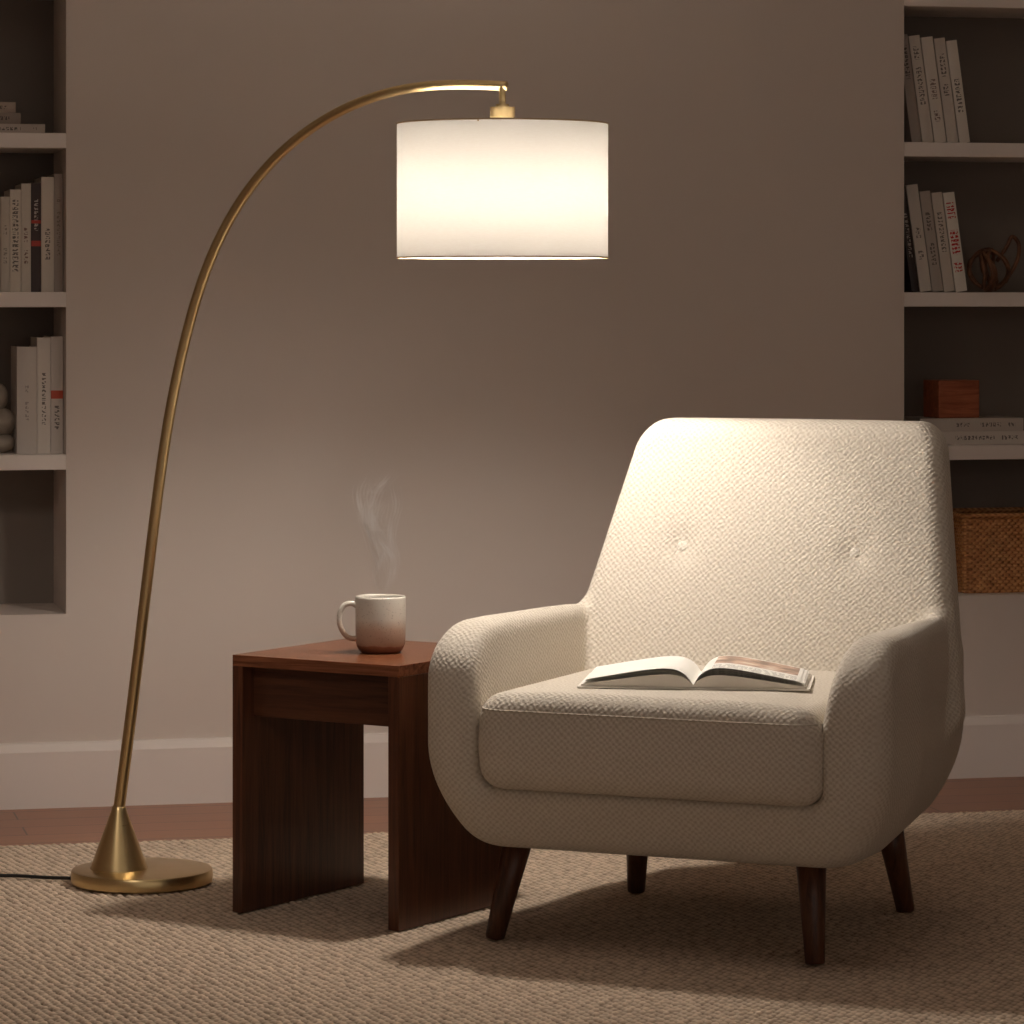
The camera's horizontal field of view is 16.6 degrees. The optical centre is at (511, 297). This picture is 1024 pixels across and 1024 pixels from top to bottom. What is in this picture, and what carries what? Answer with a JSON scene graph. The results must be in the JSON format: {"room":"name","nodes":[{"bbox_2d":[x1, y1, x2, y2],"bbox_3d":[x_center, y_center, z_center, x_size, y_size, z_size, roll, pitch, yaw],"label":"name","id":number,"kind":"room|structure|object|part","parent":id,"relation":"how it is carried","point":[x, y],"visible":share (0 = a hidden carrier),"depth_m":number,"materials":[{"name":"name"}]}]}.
{"room":"living room","nodes":[
{"label":"living room","id":0,"kind":"room"},
{"bbox_2d":[0,0,1023,742],"bbox_3d":[-0.299,-0.196,7.962,5.800,2.608,0.360,0,0,-13],"label":"wall","id":1,"kind":"structure","parent":0,"point":[459,439],"depth_m":7.81,"materials":[{"name":"paint"}]},
{"bbox_2d":[0,132,65,152],"bbox_3d":[-1.401,-0.343,7.666,0.819,0.033,0.280,0,0,-13],"label":"wall shelf","id":2,"kind":"object","parent":1,"relation":"attached to","point":[9,142],"visible":1,"depth_m":7.61,"materials":[{"name":"paint"}]},
{"bbox_2d":[0,124,44,132],"bbox_3d":[-1.153,-0.370,7.724,0.228,0.021,0.170,0,0,-13],"label":"book","id":3,"kind":"object","parent":2,"relation":"on","point":[4,128],"visible":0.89,"depth_m":7.66,"materials":[{"name":"paper"}]},
{"bbox_2d":[0,113,20,123],"bbox_3d":[-1.198,-0.393,7.713,0.215,0.024,0.170,0,0,-13],"label":"book","id":4,"kind":"object","parent":3,"relation":"on","point":[5,118],"visible":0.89,"depth_m":7.65,"materials":[{"name":"paper"}]},
{"bbox_2d":[0,102,15,112],"bbox_3d":[-1.208,-0.417,7.711,0.214,0.023,0.170,0,0,-13],"label":"book","id":5,"kind":"object","parent":4,"relation":"on","point":[5,107],"visible":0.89,"depth_m":7.65,"materials":[{"name":"paper"}]},
{"bbox_2d":[0,450,65,469],"bbox_3d":[-1.401,0.357,7.666,0.819,0.033,0.280,0,0,-13],"label":"wall shelf","id":6,"kind":"object","parent":1,"relation":"attached to","point":[9,460],"visible":0.75,"depth_m":7.61,"materials":[{"name":"paint"}]},
{"bbox_2d":[0,383,14,452],"bbox_3d":[-1.134,0.263,7.713,0.082,0.158,0.079,0,0,-13],"label":"stone ornament","id":7,"kind":"object","parent":6,"relation":"on","point":[7,418],"visible":1,"depth_m":7.69,"materials":[{"name":"grey stone"}]},
{"bbox_2d":[11,346,36,453],"bbox_3d":[-1.079,0.224,7.736,0.043,0.234,0.160,0,0,-13],"label":"book","id":8,"kind":"object","parent":6,"relation":"on","point":[23,359],"visible":0.99,"depth_m":7.66,"materials":[{"name":"paper"}]},
{"bbox_2d":[31,337,50,453],"bbox_3d":[-1.043,0.214,7.744,0.029,0.254,0.160,0,0,-13],"label":"book","id":9,"kind":"object","parent":6,"relation":"on","point":[43,345],"visible":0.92,"depth_m":7.67,"materials":[{"name":"paper"}]},
{"bbox_2d":[44,336,62,452],"bbox_3d":[-1.015,0.213,7.750,0.026,0.256,0.160,0,0,-13],"label":"book","id":10,"kind":"object","parent":6,"relation":"on","point":[57,341],"visible":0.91,"depth_m":7.67,"materials":[{"name":"paper"}]},
{"bbox_2d":[0,292,65,306],"bbox_3d":[-1.401,0.004,7.666,0.819,0.033,0.280,0,0,-13],"label":"wall shelf","id":11,"kind":"object","parent":1,"relation":"attached to","point":[7,299],"visible":1,"depth_m":7.61,"materials":[{"name":"paint"}]},
{"bbox_2d":[0,197,9,291],"bbox_3d":[-1.125,-0.117,7.725,0.019,0.208,0.160,0,0,-13],"label":"book","id":12,"kind":"object","parent":11,"relation":"on","point":[4,201],"visible":0.98,"depth_m":7.65,"materials":[{"name":"paper"}]},
{"bbox_2d":[4,189,20,291],"bbox_3d":[-1.103,-0.125,7.730,0.023,0.224,0.160,0,0,-13],"label":"book","id":13,"kind":"object","parent":11,"relation":"on","point":[14,194],"visible":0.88,"depth_m":7.65,"materials":[{"name":"paper"}]},
{"bbox_2d":[15,184,30,291],"bbox_3d":[-1.081,-0.132,7.735,0.021,0.237,0.160,0,0,-13],"label":"book","id":14,"kind":"object","parent":11,"relation":"on","point":[25,189],"visible":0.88,"depth_m":7.66,"materials":[{"name":"paper"}]},
{"bbox_2d":[29,183,40,291],"bbox_3d":[-1.060,-0.133,7.740,0.021,0.239,0.160,0,0,-13],"label":"book","id":15,"kind":"object","parent":11,"relation":"on","point":[35,187],"visible":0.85,"depth_m":7.66,"materials":[{"name":"paper"}]},
{"bbox_2d":[35,177,53,291],"bbox_3d":[-1.035,-0.139,7.746,0.027,0.252,0.160,0,0,-13],"label":"book","id":16,"kind":"object","parent":11,"relation":"on","point":[47,183],"visible":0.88,"depth_m":7.67,"materials":[{"name":"paper"}]},
{"bbox_2d":[47,174,62,291],"bbox_3d":[-1.012,-0.143,7.751,0.019,0.259,0.160,0,0,-13],"label":"book","id":17,"kind":"object","parent":11,"relation":"on","point":[58,178],"visible":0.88,"depth_m":7.67,"materials":[{"name":"paper"}]},
{"bbox_2d":[0,714,1023,809],"bbox_3d":[-0.257,1.037,7.779,5.800,0.142,0.015,0,0,-13],"label":"baseboard","id":18,"kind":"structure","parent":1,"relation":"attached to","point":[71,774],"depth_m":7.66,"materials":[{"name":"paint"}]},
{"bbox_2d":[904,142,1023,161],"bbox_3d":[1.289,-0.343,8.287,0.859,0.033,0.280,0,0,-13],"label":"wall shelf","id":19,"kind":"object","parent":1,"relation":"attached to","point":[913,151],"visible":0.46,"depth_m":8.10,"materials":[{"name":"paint"}]},
{"bbox_2d":[904,34,921,141],"bbox_3d":[0.904,-0.486,8.193,0.059,0.253,0.160,0,0,-13],"label":"book","id":20,"kind":"object","parent":19,"relation":"on","point":[912,133],"visible":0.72,"depth_m":8.12,"materials":[{"name":"paper"}]},
{"bbox_2d":[908,35,933,141],"bbox_3d":[0.932,-0.485,8.200,0.062,0.251,0.160,0,0,-13],"label":"book","id":21,"kind":"object","parent":19,"relation":"on","point":[914,41],"visible":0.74,"depth_m":8.12,"materials":[{"name":"paper"}]},
{"bbox_2d":[920,36,945,141],"bbox_3d":[0.962,-0.484,8.207,0.063,0.249,0.160,0,0,-13],"label":"book","id":22,"kind":"object","parent":19,"relation":"on","point":[927,46],"visible":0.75,"depth_m":8.13,"materials":[{"name":"paper"}]},
{"bbox_2d":[933,37,957,142],"bbox_3d":[0.992,-0.483,8.214,0.061,0.246,0.160,0,0,-13],"label":"book","id":23,"kind":"object","parent":19,"relation":"on","point":[939,43],"visible":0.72,"depth_m":8.14,"materials":[{"name":"paper"}]},
{"bbox_2d":[945,40,969,142],"bbox_3d":[1.020,-0.480,8.220,0.059,0.241,0.160,0,0,-13],"label":"book","id":24,"kind":"object","parent":19,"relation":"on","point":[951,46],"visible":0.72,"depth_m":8.14,"materials":[{"name":"paper"}]},
{"bbox_2d":[904,0,1023,18],"bbox_3d":[1.289,-0.689,8.287,0.859,0.033,0.280,0,0,-13],"label":"wall shelf","id":25,"kind":"object","parent":1,"relation":"attached to","point":[919,8],"visible":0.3,"depth_m":8.12,"materials":[{"name":"paint"}]},
{"bbox_2d":[904,292,1023,306],"bbox_3d":[1.289,0.004,8.287,0.859,0.033,0.280,0,0,-13],"label":"wall shelf","id":26,"kind":"object","parent":1,"relation":"attached to","point":[911,299],"visible":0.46,"depth_m":8.09,"materials":[{"name":"paint"}]},
{"bbox_2d":[904,181,918,291],"bbox_3d":[0.901,-0.144,8.193,0.054,0.262,0.160,0,0,-13],"label":"book","id":27,"kind":"object","parent":26,"relation":"on","point":[910,273],"visible":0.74,"depth_m":8.12,"materials":[{"name":"paper"}]},
{"bbox_2d":[905,184,931,291],"bbox_3d":[0.926,-0.139,8.198,0.062,0.252,0.160,0,0,-13],"label":"book","id":28,"kind":"object","parent":26,"relation":"on","point":[912,193],"visible":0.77,"depth_m":8.12,"materials":[{"name":"paper"}]},
{"bbox_2d":[918,190,942,291],"bbox_3d":[0.956,-0.132,8.205,0.058,0.236,0.160,0,0,-13],"label":"book","id":29,"kind":"object","parent":26,"relation":"on","point":[924,196],"visible":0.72,"depth_m":8.13,"materials":[{"name":"paper"}]},
{"bbox_2d":[930,192,954,291],"bbox_3d":[0.984,-0.130,8.212,0.058,0.233,0.160,0,0,-13],"label":"book","id":30,"kind":"object","parent":26,"relation":"on","point":[936,197],"visible":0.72,"depth_m":8.13,"materials":[{"name":"paper"}]},
{"bbox_2d":[942,192,966,291],"bbox_3d":[1.013,-0.130,8.219,0.060,0.234,0.160,0,0,-13],"label":"book","id":31,"kind":"object","parent":26,"relation":"on","point":[949,204],"visible":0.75,"depth_m":8.14,"materials":[{"name":"paper"}]},
{"bbox_2d":[967,235,1020,291],"bbox_3d":[1.126,-0.082,8.238,0.105,0.135,0.115,0,0,38],"label":"ornament","id":32,"kind":"object","parent":26,"relation":"on","point":[993,284],"visible":1,"depth_m":8.22,"materials":[{"name":"wood"}]},
{"bbox_2d":[948,444,1023,459],"bbox_3d":[1.289,0.357,8.287,0.859,0.033,0.280,0,0,-13],"label":"wall shelf","id":33,"kind":"object","parent":1,"relation":"attached to","point":[956,451],"visible":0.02,"depth_m":8.10,"materials":[{"name":"paint"}]},
{"bbox_2d":[941,431,1023,443],"bbox_3d":[1.052,0.326,8.233,0.270,0.030,0.170,0,0,-13],"label":"book","id":34,"kind":"object","parent":33,"relation":"on","point":[952,437],"visible":0.39,"depth_m":8.16,"materials":[{"name":"paper"}]},
{"bbox_2d":[904,416,1022,430],"bbox_3d":[1.052,0.295,8.233,0.254,0.030,0.170,0,0,-13],"label":"book","id":35,"kind":"object","parent":34,"relation":"on","point":[983,423],"visible":0.72,"depth_m":8.16,"materials":[{"name":"paper"}]},
{"bbox_2d":[923,379,978,417],"bbox_3d":[1.029,0.236,8.202,0.104,0.088,0.090,0,0,-17],"label":"wooden box","id":36,"kind":"object","parent":35,"relation":"on","point":[942,398],"visible":1,"depth_m":8.16,"materials":[{"name":"brown wood"}]},
{"bbox_2d":[953,507,1023,592],"bbox_3d":[1.180,0.595,8.278,0.322,0.186,0.222,0,0,-13],"label":"wicker basket","id":37,"kind":"object","parent":1,"relation":"in","point":[989,542],"visible":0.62,"depth_m":8.16,"materials":[{"name":"brown wicker"}]},
{"bbox_2d":[0,777,1023,845],"bbox_3d":[0.696,1.148,3.653,6.000,0.080,9.205,0,0,-13],"label":"floor","id":38,"kind":"structure","parent":0,"point":[168,822],"depth_m":7.49,"materials":[{"name":"brown wood"}]},
{"bbox_2d":[0,810,1023,1023],"bbox_3d":[0.207,1.104,6.101,3.349,0.007,2.397,0,0,-13],"label":"area rug","id":39,"kind":"object","parent":38,"relation":"on","point":[704,941],"visible":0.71,"depth_m":5.93,"materials":[{"name":"fabric"}]},
{"bbox_2d":[0,80,608,893],"bbox_3d":[-0.560,0.354,6.484,1.562,1.492,0.380,0,0,23],"label":"floor lamp","id":40,"kind":"object","parent":39,"relation":"on","point":[501,186],"visible":1,"depth_m":6.13,"materials":[{"name":"gold metal"}]},
{"bbox_3d":[-1.090,1.095,6.621,0.522,0.008,0.048,0,0,0],"label":"power cord","id":41,"kind":"part","parent":40,"relation":"part of","materials":[{"name":"black plastic"}]},
{"bbox_3d":[-0.017,-0.192,6.250,0.377,0.239,0.377,0,0,0],"label":"lamp shade","id":42,"kind":"part","parent":40,"relation":"part of","materials":[{"name":"fabric"}]},
{"bbox_2d":[233,639,501,930],"bbox_3d":[-0.247,0.870,6.335,0.360,0.461,0.380,0,0,32],"label":"side table","id":43,"kind":"object","parent":39,"relation":"on","point":[301,713],"visible":0.73,"depth_m":6.27,"materials":[{"name":"brown wood"}]},
{"bbox_3d":[-0.390,0.879,6.426,0.022,0.441,0.380,0,0,32],"label":"panel","id":44,"kind":"part","parent":43,"relation":"part of","materials":[{"name":"brown wood"}]},
{"bbox_2d":[337,594,405,653],"bbox_3d":[-0.248,0.588,6.314,0.114,0.102,0.091,0,0,20],"label":"coffee mug","id":45,"kind":"object","parent":43,"relation":"on","point":[380,619],"visible":1,"depth_m":6.27,"materials":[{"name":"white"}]},
{"bbox_3d":[-0.104,0.879,6.244,0.022,0.441,0.380,0,0,32],"label":"panel","id":46,"kind":"part","parent":43,"relation":"part of","materials":[{"name":"brown wood"}]},
{"bbox_2d":[428,418,965,964],"bbox_3d":[0.373,0.662,6.152,0.828,0.875,0.843,0,0,23],"label":"armchair","id":47,"kind":"object","parent":39,"relation":"on","point":[825,548],"visible":1,"depth_m":6.01,"materials":[{"name":"beige fabric"}]},
{"bbox_3d":[-0.001,0.996,6.019,0.094,0.207,0.056,0,0,-14],"label":"leg","id":48,"kind":"part","parent":47,"relation":"part of","materials":[{"name":"brown wood"}]},
{"bbox_3d":[0.043,0.688,6.279,0.120,0.269,0.751,0,0,23],"label":"armrest","id":49,"kind":"part","parent":47,"relation":"part of","materials":[{"name":"beige fabric"}]},
{"bbox_3d":[0.228,0.997,6.450,0.056,0.207,0.091,0,0,-15],"label":"leg","id":50,"kind":"part","parent":47,"relation":"part of","materials":[{"name":"brown wood"}]},
{"bbox_2d":[478,665,835,805],"bbox_3d":[0.323,0.744,6.028,0.616,0.168,0.576,0,0,23],"label":"seat cushion","id":51,"kind":"object","parent":47,"relation":"on","point":[544,739],"depth_m":5.78,"materials":[{"name":"beige fabric"}]},
{"bbox_2d":[577,655,814,690],"bbox_3d":[0.318,0.641,6.000,0.392,0.036,0.220,0,0,7],"label":"open book","id":52,"kind":"object","parent":47,"relation":"on","point":[727,672],"visible":1,"depth_m":5.92,"materials":[{"name":"white paper"}]},
{"bbox_3d":[0.369,0.748,6.141,0.809,0.376,0.750,0,0,23],"label":"frame","id":53,"kind":"part","parent":47,"relation":"part of","materials":[{"name":"beige fabric"}]},
{"bbox_3d":[0.479,0.503,6.375,0.774,0.556,0.350,0,0,23],"label":"backrest","id":54,"kind":"part","parent":47,"relation":"part of","materials":[{"name":"beige fabric"}]},
{"bbox_3d":[0.493,0.997,5.803,0.056,0.206,0.084,0,0,10],"label":"leg","id":55,"kind":"part","parent":47,"relation":"part of","materials":[{"name":"brown wood"}]},
{"bbox_3d":[0.691,0.688,5.997,0.122,0.268,0.750,0,0,23],"label":"armrest","id":56,"kind":"part","parent":47,"relation":"part of","materials":[{"name":"beige fabric"}]},
{"bbox_3d":[0.678,0.996,6.259,0.093,0.207,0.056,0,0,-45],"label":"leg","id":57,"kind":"part","parent":47,"relation":"part of","materials":[{"name":"brown wood"}]}
]}

